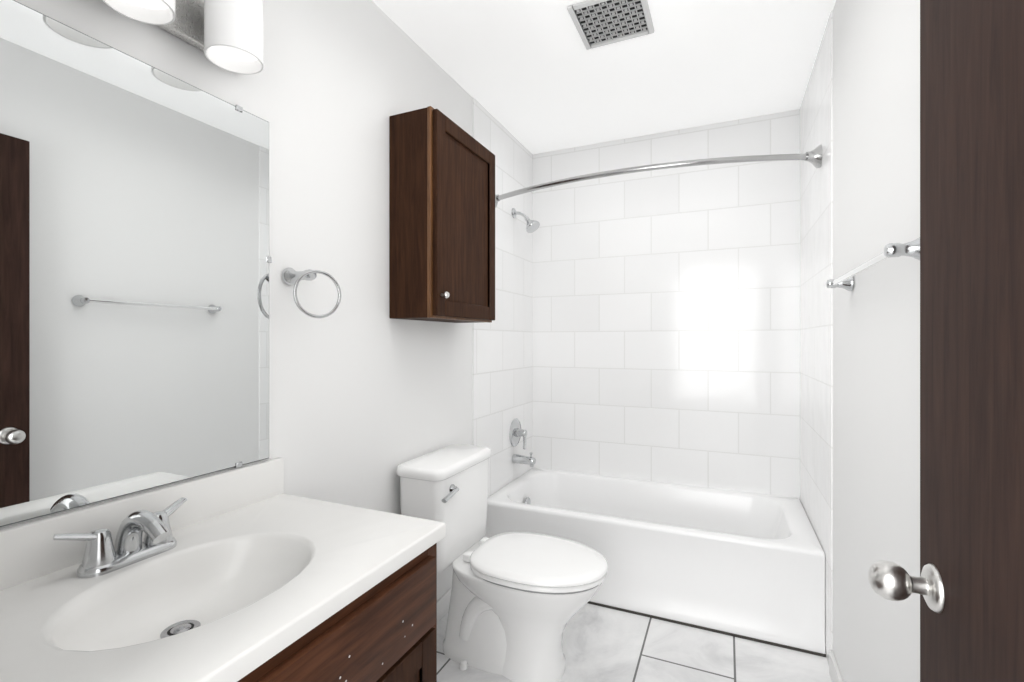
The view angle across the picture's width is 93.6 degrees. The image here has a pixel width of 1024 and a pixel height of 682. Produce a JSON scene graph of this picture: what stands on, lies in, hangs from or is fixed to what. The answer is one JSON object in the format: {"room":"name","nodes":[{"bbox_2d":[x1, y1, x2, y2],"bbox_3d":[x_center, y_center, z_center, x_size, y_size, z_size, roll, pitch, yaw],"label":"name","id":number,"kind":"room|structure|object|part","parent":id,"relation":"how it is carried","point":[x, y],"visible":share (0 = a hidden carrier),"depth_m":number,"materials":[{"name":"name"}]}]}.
{"room":"bathroom","nodes":[
{"label":"bathroom","id":0,"kind":"room"},
{"bbox_2d":[0,0,472,599],"bbox_3d":[-0.815,0.003,1.145,0.100,2.445,4.630,0,0,24],"label":"wall","id":1,"kind":"structure","parent":0,"point":[368,394],"depth_m":1.57,"materials":[{"name":"white paint"}]},
{"bbox_2d":[0,0,270,526],"bbox_3d":[-0.840,-0.141,0.951,0.008,0.937,0.838,0,0,24],"label":"mirror","id":2,"kind":"object","parent":1,"relation":"attached to","point":[135,259],"visible":1,"depth_m":1.00,"materials":[{"name":"white mirror"}]},
{"bbox_2d":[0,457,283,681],"bbox_3d":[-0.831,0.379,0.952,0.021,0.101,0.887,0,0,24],"label":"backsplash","id":3,"kind":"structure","parent":1,"relation":"attached to","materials":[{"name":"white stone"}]},
{"bbox_2d":[102,0,262,74],"bbox_3d":[-0.754,-0.754,0.952,0.164,0.191,0.600,0,0,24],"label":"sconce","id":4,"kind":"object","parent":1,"relation":"attached to","point":[227,35],"visible":1,"depth_m":1.09,"materials":[{"name":"white glass"}]},
{"bbox_3d":[-0.734,-0.691,0.943,0.112,0.004,0.112,0,0,24],"label":"bulb","id":5,"kind":"part","parent":4,"relation":"part of","materials":[{"name":"white glass"}]},
{"bbox_3d":[-0.734,-0.753,0.943,0.121,0.188,0.121,0,0,24],"label":"lamp shade","id":6,"kind":"part","parent":4,"relation":"part of","materials":[{"name":"white glass"}]},
{"bbox_3d":[-0.651,-0.753,1.129,0.121,0.188,0.121,0,0,24],"label":"lamp shade","id":7,"kind":"part","parent":4,"relation":"part of","materials":[{"name":"white glass"}]},
{"bbox_3d":[-0.651,-0.691,1.129,0.112,0.004,0.112,0,0,24],"label":"bulb","id":8,"kind":"part","parent":4,"relation":"part of","materials":[{"name":"white glass"}]},
{"bbox_2d":[282,268,340,317],"bbox_3d":[-0.584,-0.139,1.381,0.126,0.149,0.128,0,0,24],"label":"towel ring","id":9,"kind":"object","parent":1,"relation":"attached to","point":[291,276],"visible":1,"depth_m":1.37,"materials":[{"name":"silver metal"}]},
{"bbox_2d":[390,106,494,322],"bbox_3d":[-0.254,-0.466,1.986,0.236,0.764,0.495,0,0,24],"label":"upper cabinet","id":10,"kind":"object","parent":1,"relation":"attached to","point":[442,217],"visible":1,"depth_m":1.80,"materials":[{"name":"brown wood"}]},
{"bbox_3d":[-0.244,-0.168,1.754,0.029,0.026,0.026,0,0,24],"label":"knob","id":11,"kind":"part","parent":10,"relation":"part of","materials":[{"name":"silver metal"}]},
{"bbox_3d":[-0.181,-0.466,1.955,0.019,0.746,0.479,0,0,24],"label":"door","id":12,"kind":"part","parent":10,"relation":"part of","materials":[{"name":"brown wood"}]},
{"bbox_2d":[437,588,451,621],"bbox_3d":[-0.424,1.183,1.884,0.013,0.085,1.138,0,0,24],"label":"baseboard","id":13,"kind":"structure","parent":1,"relation":"attached to","point":[443,602],"depth_m":2.14,"materials":[{"name":"white paint"}]},
{"bbox_2d":[473,97,532,496],"bbox_3d":[-0.030,0.003,2.777,0.006,2.445,0.810,0,0,24],"label":"tile","id":14,"kind":"structure","parent":1,"relation":"attached to","point":[502,370],"depth_m":2.77,"materials":[{"name":"white tile"}]},
{"bbox_2d":[509,418,526,448],"bbox_3d":[0.060,0.547,2.858,0.092,0.166,0.166,0,0,24],"label":"tub valve","id":15,"kind":"object","parent":14,"relation":"attached to","point":[516,432],"visible":1,"depth_m":2.84,"materials":[{"name":"silver metal"}]},
{"bbox_3d":[0.024,0.547,2.874,0.012,0.166,0.166,0,0,24],"label":"plate","id":16,"kind":"part","parent":15,"relation":"part of","materials":[{"name":"silver metal"}]},
{"bbox_3d":[0.073,0.586,2.822,0.039,0.087,0.066,0,0,24],"label":"lever","id":17,"kind":"part","parent":15,"relation":"part of","materials":[{"name":"silver metal"}]},
{"bbox_2d":[512,452,535,466],"bbox_3d":[0.072,0.693,2.830,0.139,0.081,0.054,0,0,24],"label":"tub spout","id":18,"kind":"object","parent":14,"relation":"attached to","point":[523,459],"visible":1,"depth_m":2.81,"materials":[{"name":"silver metal"}]},
{"bbox_2d":[512,208,539,232],"bbox_3d":[0.082,-0.711,2.818,0.164,0.157,0.089,0,0,24],"label":"shower head","id":19,"kind":"object","parent":14,"relation":"attached to","point":[532,226],"visible":1,"depth_m":2.81},
{"bbox_3d":[0.052,-0.742,2.839,0.087,0.054,0.017,0,0,24],"label":"arm","id":20,"kind":"part","parent":19,"relation":"part of"},
{"bbox_2d":[495,144,821,207],"bbox_3d":[0.551,-0.757,2.220,1.540,0.092,0.209,0,0,24],"label":"shower rod","id":21,"kind":"object","parent":14,"relation":"attached to","point":[814,157],"visible":0.94,"depth_m":2.05,"materials":[{"name":"silver metal"}]},
{"bbox_2d":[372,0,835,153],"bbox_3d":[-0.075,-1.270,0.816,1.720,0.100,4.630,0,0,24],"label":"ceiling","id":22,"kind":"structure","parent":0,"point":[534,76],"depth_m":2.11,"materials":[{"name":"white paint"}]},
{"bbox_2d":[567,0,654,49],"bbox_3d":[0.379,-1.214,1.818,0.274,0.012,0.274,0,0,24],"label":"ceiling vent","id":23,"kind":"object","parent":22,"relation":"in","point":[598,23],"visible":1,"depth_m":1.82,"materials":[{"name":"silver metal"}]},
{"bbox_2d":[437,603,831,681],"bbox_3d":[-0.075,1.275,0.816,1.720,0.100,4.630,0,0,24],"label":"floor","id":24,"kind":"structure","parent":0,"point":[601,644],"depth_m":1.87,"materials":[{"name":"tile"}]},
{"bbox_2d":[0,457,445,681],"bbox_3d":[-0.586,0.776,0.843,0.558,0.897,0.887,0,0,24],"label":"bathroom vanity","id":25,"kind":"object","parent":24,"relation":"on","point":[251,573],"visible":1,"depth_m":0.90,"materials":[{"name":"brown wood"}]},
{"bbox_2d":[52,497,187,578],"bbox_3d":[-0.715,0.378,0.929,0.139,0.100,0.228,0,0,24],"label":"faucet","id":26,"kind":"object","parent":25,"relation":"on","point":[130,556],"depth_m":0.91,"materials":[{"name":"silver metal"}]},
{"bbox_3d":[-0.339,0.564,0.733,0.018,0.152,0.787,0,0,24],"label":"drawer","id":27,"kind":"part","parent":25,"relation":"part of","materials":[{"name":"brown wood"}]},
{"bbox_3d":[-0.259,0.873,0.914,0.018,0.445,0.390,0,0,24],"label":"door","id":28,"kind":"part","parent":25,"relation":"part of","materials":[{"name":"brown wood"}]},
{"bbox_2d":[397,444,607,681],"bbox_3d":[-0.012,0.847,1.855,0.765,0.757,0.447,0,0,24],"label":"toilet","id":29,"kind":"object","parent":24,"relation":"on","point":[519,601],"visible":0.96,"depth_m":1.77,"materials":[{"name":"white ceramic"}]},
{"bbox_3d":[-0.264,0.683,1.968,0.193,0.353,0.427,0,0,24],"label":"tank","id":30,"kind":"part","parent":29,"relation":"part of","materials":[{"name":"white ceramic"}]},
{"bbox_3d":[-0.264,0.488,1.968,0.213,0.041,0.447,0,0,24],"label":"tank lid","id":31,"kind":"part","parent":29,"relation":"part of","materials":[{"name":"white ceramic"}]},
{"bbox_3d":[-0.224,0.564,1.762,0.027,0.028,0.104,0,0,24],"label":"handle lever","id":32,"kind":"part","parent":29,"relation":"part of","materials":[{"name":"silver metal"}]},
{"bbox_3d":[-0.218,0.557,1.808,0.022,0.034,0.034,0,0,24],"label":"handle","id":33,"kind":"part","parent":29,"relation":"part of","materials":[{"name":"silver metal"}]},
{"bbox_3d":[0.058,1.035,1.824,0.579,0.380,0.366,0,0,24],"label":"bowl","id":34,"kind":"part","parent":29,"relation":"part of","materials":[{"name":"white ceramic"}]},
{"bbox_3d":[0.104,0.804,1.795,0.505,0.026,0.398,0,0,24],"label":"lid","id":35,"kind":"part","parent":29,"relation":"part of","materials":[{"name":"white plastic"}]},
{"bbox_3d":[0.103,0.829,1.796,0.501,0.019,0.392,0,0,24],"label":"seat","id":36,"kind":"part","parent":29,"relation":"part of","materials":[{"name":"white plastic"}]},
{"bbox_2d":[483,468,825,656],"bbox_3d":[0.675,1.025,2.500,1.506,0.400,0.729,0,0,24],"label":"bathtub","id":37,"kind":"object","parent":24,"relation":"on","point":[745,565],"visible":0.79,"depth_m":2.16,"materials":[{"name":"white ceramic"}]},
{"bbox_2d":[833,0,919,681],"bbox_3d":[0.665,0.003,0.486,0.100,2.445,4.630,0,0,24],"label":"wall","id":38,"kind":"structure","parent":0,"point":[876,309],"depth_m":1.27,"materials":[{"name":"white paint"}]},
{"bbox_2d":[800,10,832,664],"bbox_3d":[1.349,0.003,2.152,0.006,2.445,0.830,0,0,24],"label":"tile","id":39,"kind":"structure","parent":38,"relation":"attached to","point":[816,329],"depth_m":2.01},
{"bbox_2d":[829,650,842,681],"bbox_3d":[0.774,1.183,0.869,0.013,0.085,1.978,0,0,24],"label":"baseboard","id":40,"kind":"structure","parent":38,"relation":"attached to","point":[835,673],"depth_m":1.70,"materials":[{"name":"white paint"}]},
{"bbox_2d":[826,237,919,290],"bbox_3d":[0.903,-0.181,1.232,0.068,0.052,0.667,0,0,24],"label":"towel bar","id":41,"kind":"object","parent":38,"relation":"attached to","point":[845,281],"visible":0.9,"depth_m":1.03,"materials":[{"name":"silver metal"}]},
{"bbox_3d":[1.028,-0.181,1.513,0.068,0.052,0.052,0,0,24],"label":"post","id":42,"kind":"part","parent":41,"relation":"part of","materials":[{"name":"silver metal"}]},
{"bbox_3d":[0.778,-0.181,0.951,0.068,0.052,0.052,0,0,24],"label":"post","id":43,"kind":"part","parent":41,"relation":"part of","materials":[{"name":"silver metal"}]},
{"bbox_3d":[0.847,0.003,2.885,1.520,2.445,0.100,0,0,24],"label":"wall","id":44,"kind":"structure","parent":0,"visible":0},
{"bbox_2d":[533,109,799,498],"bbox_3d":[0.825,0.003,2.837,1.508,2.445,0.006,0,0,24],"label":"tile","id":45,"kind":"structure","parent":44,"relation":"attached to","point":[666,325],"depth_m":2.78,"materials":[{"name":"white tile"}]},
{"bbox_3d":[-0.075,-1.022,0.077,0.880,0.395,0.120,0,0,24],"label":"wall","id":46,"kind":"structure","parent":0,"visible":0},
{"bbox_2d":[920,0,1023,681],"bbox_3d":[0.511,0.199,0.390,0.036,2.028,0.857,0,0,24],"label":"door","id":47,"kind":"structure","parent":46,"relation":"in","point":[972,301],"depth_m":0.62,"materials":[{"name":"brown wood"}]},
{"bbox_2d":[868,561,928,600],"bbox_3d":[0.600,0.375,0.749,0.073,0.057,0.057,0,0,24],"label":"door knob","id":48,"kind":"object","parent":47,"relation":"attached to","point":[891,581],"depth_m":0.73,"materials":[{"name":"silver metal"}]},
{"bbox_2d":[920,563,943,612],"bbox_3d":[0.637,0.375,0.732,0.012,0.068,0.068,0,0,24],"label":"rose","id":49,"kind":"object","parent":47,"relation":"attached to","point":[934,598],"visible":0.9,"depth_m":0.71,"materials":[{"name":"silver metal"}]}
]}

